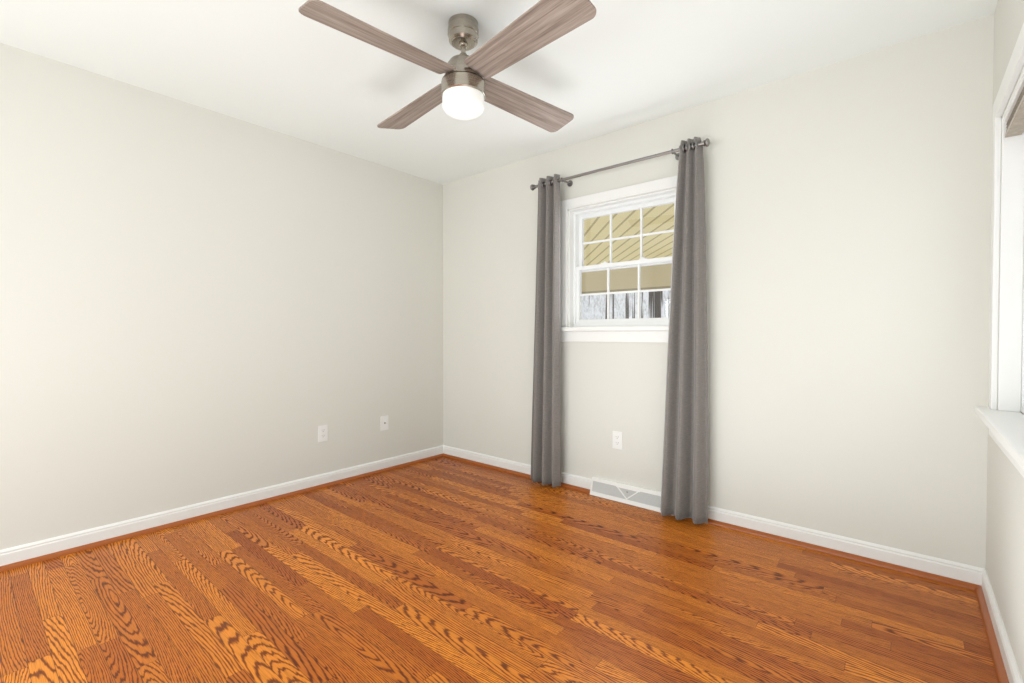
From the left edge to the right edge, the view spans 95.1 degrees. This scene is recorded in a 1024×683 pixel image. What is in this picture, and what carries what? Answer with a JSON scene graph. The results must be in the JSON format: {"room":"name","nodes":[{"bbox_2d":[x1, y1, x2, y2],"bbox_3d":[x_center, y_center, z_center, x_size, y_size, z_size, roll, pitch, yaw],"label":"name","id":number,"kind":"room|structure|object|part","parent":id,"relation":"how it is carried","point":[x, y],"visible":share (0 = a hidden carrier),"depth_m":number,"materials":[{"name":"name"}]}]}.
{"room":"empty bedroom","nodes":[
{"label":"empty bedroom","id":0,"kind":"room"},
{"bbox_2d":[0,43,442,549],"bbox_3d":[-2.102,-0.166,2.598,0.150,2.440,4.700,1,1,40],"label":"wall","id":1,"kind":"structure","parent":0,"point":[198,304],"depth_m":2.73,"materials":[{"name":"paint"}]},
{"bbox_2d":[0,445,443,571],"bbox_3d":[-2.032,1.009,2.556,0.035,0.092,4.400,1,1,40],"label":"baseboard","id":2,"kind":"structure","parent":1,"relation":"attached to","point":[43,550],"depth_m":2.72,"materials":[{"name":"white wood"}]},
{"bbox_2d":[318,425,327,441],"bbox_3d":[-1.359,0.660,3.365,0.007,0.115,0.070,1,1,40],"label":"electrical outlet","id":3,"kind":"object","parent":1,"relation":"attached to","point":[322,432],"visible":1,"depth_m":3.36,"materials":[{"name":"white plastic"}]},
{"bbox_2d":[381,415,387,430],"bbox_3d":[-1.021,0.654,3.758,0.014,0.115,0.070,1,1,40],"label":"electrical outlet","id":4,"kind":"object","parent":1,"relation":"attached to","point":[384,422],"visible":1,"depth_m":3.76,"materials":[{"name":"white plastic"}]},
{"bbox_2d":[0,457,997,682],"bbox_3d":[-0.722,1.122,1.446,3.770,0.100,4.700,1,1,40],"label":"floor","id":5,"kind":"structure","parent":0,"point":[442,570],"depth_m":1.92,"materials":[{"name":"brown wood"}]},
{"bbox_2d":[0,0,997,184],"bbox_3d":[-0.722,-1.418,1.408,3.770,0.100,4.700,1,1,40],"label":"ceiling","id":6,"kind":"structure","parent":0,"point":[286,67],"depth_m":2.27,"materials":[{"name":"paint"}]},
{"bbox_2d":[298,0,595,131],"bbox_3d":[-0.211,-1.185,2.030,1.029,0.385,1.029,0,1,2],"label":"ceiling fan","id":7,"kind":"object","parent":6,"relation":"hanging from","point":[463,90],"visible":1,"depth_m":1.94,"materials":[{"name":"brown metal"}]},
{"bbox_3d":[-0.474,-1.141,1.787,0.618,0.011,0.164,-1,14,-43],"label":"blade","id":8,"kind":"part","parent":7,"relation":"part of","materials":[{"name":"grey wood"}]},
{"bbox_3d":[-0.455,-1.148,2.294,0.164,0.011,0.618,-18,13,-41],"label":"blade","id":9,"kind":"part","parent":7,"relation":"part of","materials":[{"name":"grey wood"}]},
{"bbox_3d":[-0.211,-1.028,2.032,0.182,0.071,0.182,1,1,40],"label":"glass","id":10,"kind":"part","parent":7,"relation":"part of","materials":[{"name":"white glass"}]},
{"bbox_3d":[0.053,-1.148,2.274,0.618,0.011,0.164,-1,-12,-43],"label":"blade","id":11,"kind":"part","parent":7,"relation":"part of","materials":[{"name":"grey wood"}]},
{"bbox_3d":[0.033,-1.140,1.767,0.164,0.011,0.618,17,-11,-42],"label":"blade","id":12,"kind":"part","parent":7,"relation":"part of","materials":[{"name":"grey wood"}]},
{"bbox_2d":[443,14,993,568],"bbox_3d":[0.750,-0.174,3.162,3.470,2.440,0.150,1,1,40],"label":"wall","id":13,"kind":"structure","parent":0,"point":[847,208],"depth_m":2.41,"materials":[{"name":"paint"}]},
{"bbox_2d":[612,431,621,449],"bbox_3d":[0.701,0.657,3.112,0.070,0.115,0.007,1,1,40],"label":"electrical outlet","id":14,"kind":"object","parent":13,"relation":"attached to","point":[617,440],"visible":1,"depth_m":3.11,"materials":[{"name":"white plastic"}]},
{"bbox_2d":[560,175,676,342],"bbox_3d":[0.730,-0.501,3.131,0.962,1.011,0.185,1,1,40],"label":"window","id":15,"kind":"structure","parent":13,"relation":"in","point":[579,218],"depth_m":3.20,"materials":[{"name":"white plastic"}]},
{"bbox_2d":[530,137,709,523],"bbox_3d":[0.639,-0.068,3.064,1.276,2.195,0.146,1,1,40],"label":"curtain","id":16,"kind":"object","parent":13,"relation":"attached to","point":[684,491],"visible":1,"depth_m":2.74,"materials":[{"name":"grey fabric"}]},
{"bbox_2d":[590,476,660,511],"bbox_3d":[0.768,0.992,3.031,0.580,0.112,0.052,1,1,40],"label":"air vent","id":17,"kind":"object","parent":13,"relation":"in","point":[641,497],"visible":0.77,"depth_m":3.04,"materials":[{"name":"white metal"}]},
{"bbox_2d":[444,445,975,588],"bbox_3d":[0.694,1.001,3.106,3.420,0.092,0.035,1,1,40],"label":"baseboard","id":18,"kind":"structure","parent":13,"relation":"attached to","point":[947,568],"depth_m":2.39,"materials":[{"name":"white wood"}]},
{"bbox_2d":[986,0,1023,682],"bbox_3d":[0.658,-0.131,0.257,0.150,2.440,4.700,1,1,40],"label":"wall","id":19,"kind":"structure","parent":0,"point":[1005,532],"depth_m":1.63,"materials":[{"name":"paint"}]},
{"bbox_2d":[968,567,1022,682],"bbox_3d":[0.588,1.042,0.334,0.035,0.092,4.400,1,1,40],"label":"baseboard","id":20,"kind":"structure","parent":19,"relation":"attached to","point":[1006,668],"depth_m":1.65,"materials":[{"name":"white wood"}]},
{"bbox_2d":[975,23,1023,476],"bbox_3d":[1.560,-0.271,1.365,0.200,1.293,1.190,1,1,40],"label":"window","id":21,"kind":"structure","parent":19,"relation":"in","point":[1022,395],"depth_m":1.75,"materials":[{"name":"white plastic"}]},
{"bbox_2d":[1004,74,1023,137],"bbox_3d":[1.548,-0.793,1.368,0.048,0.074,0.968,1,1,40],"label":"shade","id":22,"kind":"object","parent":21,"relation":"attached to","point":[1014,118],"visible":1,"depth_m":1.62,"materials":[{"name":"brown"}]},
{"label":"outside","id":23,"kind":"structure","parent":0,"visible":0},
{"bbox_2d":[581,291,669,319],"bbox_3d":[9.759,-3.151,16.425,60.000,20.000,0.100,1,1,40],"label":"trees","id":24,"kind":"object","parent":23,"point":[593,312],"depth_m":20.39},
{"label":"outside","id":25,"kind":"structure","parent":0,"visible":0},
{"bbox_2d":[582,264,671,293],"bbox_3d":[1.019,0.463,7.100,6.800,3.050,0.210,1,1,40],"label":"wall","id":26,"kind":"structure","parent":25,"point":[618,280],"depth_m":6.46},
{"bbox_2d":[584,203,673,265],"bbox_3d":[0.055,-1.060,5.941,6.800,0.030,3.190,1,1,40],"label":"soffit","id":27,"kind":"structure","parent":26,"relation":"on","point":[660,251],"depth_m":4.52,"materials":[{"name":"beige wood"}]}
]}

